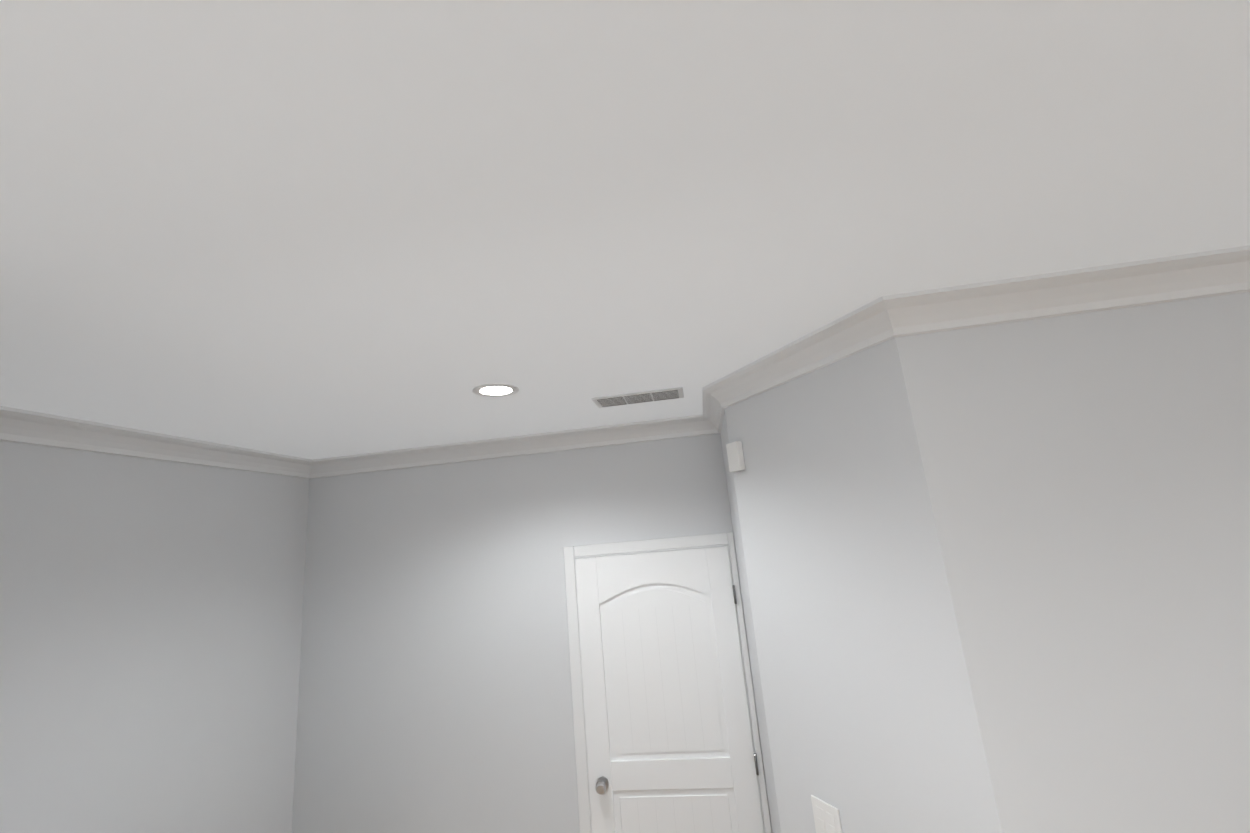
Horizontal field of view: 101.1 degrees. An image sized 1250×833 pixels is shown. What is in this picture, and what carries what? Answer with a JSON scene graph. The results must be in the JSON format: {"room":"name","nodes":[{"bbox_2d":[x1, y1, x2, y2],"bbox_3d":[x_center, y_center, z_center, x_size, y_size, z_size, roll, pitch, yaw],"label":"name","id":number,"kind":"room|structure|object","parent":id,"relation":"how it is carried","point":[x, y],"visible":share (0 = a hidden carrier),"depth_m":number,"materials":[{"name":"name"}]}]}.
{"room":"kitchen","nodes":[
{"label":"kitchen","id":0,"kind":"room"},
{"bbox_2d":[0,441,308,832],"bbox_3d":[-2.519,0.720,-1.325,0.120,2.740,8.670,-7,-13,7],"label":"wall","id":1,"kind":"structure","parent":0,"point":[151,612],"depth_m":2.14,"materials":[{"name":"white paint"}]},
{"bbox_2d":[292,433,771,832],"bbox_3d":[-0.633,1.490,2.767,2.590,2.740,0.120,-7,-13,7],"label":"wall","id":2,"kind":"structure","parent":0,"point":[435,694],"depth_m":2.81,"materials":[{"name":"white paint"}]},
{"bbox_2d":[0,245,1249,478],"bbox_3d":[1.045,-0.375,1.211,6.520,0.098,3.170,-7,-13,7],"label":"crown molding","id":3,"kind":"structure","parent":2,"relation":"attached to","point":[1108,287],"depth_m":1.76,"materials":[{"name":"white paint"}]},
{"bbox_2d":[563,532,771,832],"bbox_3d":[0.206,1.685,2.524,0.917,2.108,0.018,-7,-13,7],"label":"door frame","id":4,"kind":"structure","parent":2,"relation":"attached to","point":[572,554],"depth_m":2.65,"materials":[{"name":"white paint"}]},
{"bbox_2d":[575,546,763,832],"bbox_3d":[0.221,1.703,2.480,0.827,2.028,0.089,-7,-13,7],"label":"interior door","id":5,"kind":"structure","parent":2,"relation":"in","point":[670,749],"depth_m":2.58,"materials":[{"name":"white paint"}]},
{"bbox_2d":[0,0,1249,459],"bbox_3d":[0.575,-1.023,-1.355,6.850,0.100,9.000,-7,-13,7],"label":"ceiling","id":6,"kind":"structure","parent":0,"point":[316,228],"depth_m":0.90,"materials":[{"name":"white paint"}]},
{"bbox_2d":[473,383,518,396],"bbox_3d":[-0.506,-0.102,2.014,0.176,0.004,0.176,-7,-13,7],"label":"recessed light","id":7,"kind":"object","parent":6,"relation":"in","point":[496,390],"visible":1,"depth_m":2.00,"materials":[{"name":"white paint"}]},
{"bbox_2d":[591,387,683,407],"bbox_3d":[0.062,-0.082,2.306,0.400,0.011,0.170,-7,-13,7],"label":"ceiling vent","id":8,"kind":"object","parent":6,"relation":"in","point":[640,397],"visible":1,"depth_m":2.28,"materials":[{"name":"white metal"}]},
{"bbox_2d":[720,292,1249,832],"bbox_3d":[2.532,0.971,1.723,4.030,2.740,1.420,-7,-13,7],"label":"wall","id":9,"kind":"structure","parent":0,"point":[994,578],"depth_m":1.38,"materials":[{"name":"white paint"}]},
{"bbox_2d":[726,441,744,471],"bbox_3d":[0.460,0.168,2.139,0.031,0.120,0.070,1,-14,-26],"label":"wall box","id":10,"kind":"object","parent":9,"relation":"attached to","point":[735,456],"visible":1,"depth_m":2.12,"materials":[{"name":"white plastic"}]},
{"bbox_2d":[811,795,841,832],"bbox_3d":[0.664,1.335,1.692,0.010,0.116,0.118,1,-14,-26],"label":"light switch","id":11,"kind":"object","parent":9,"relation":"attached to","point":[826,817],"visible":1,"depth_m":1.70,"materials":[{"name":"white plastic"}]}
]}

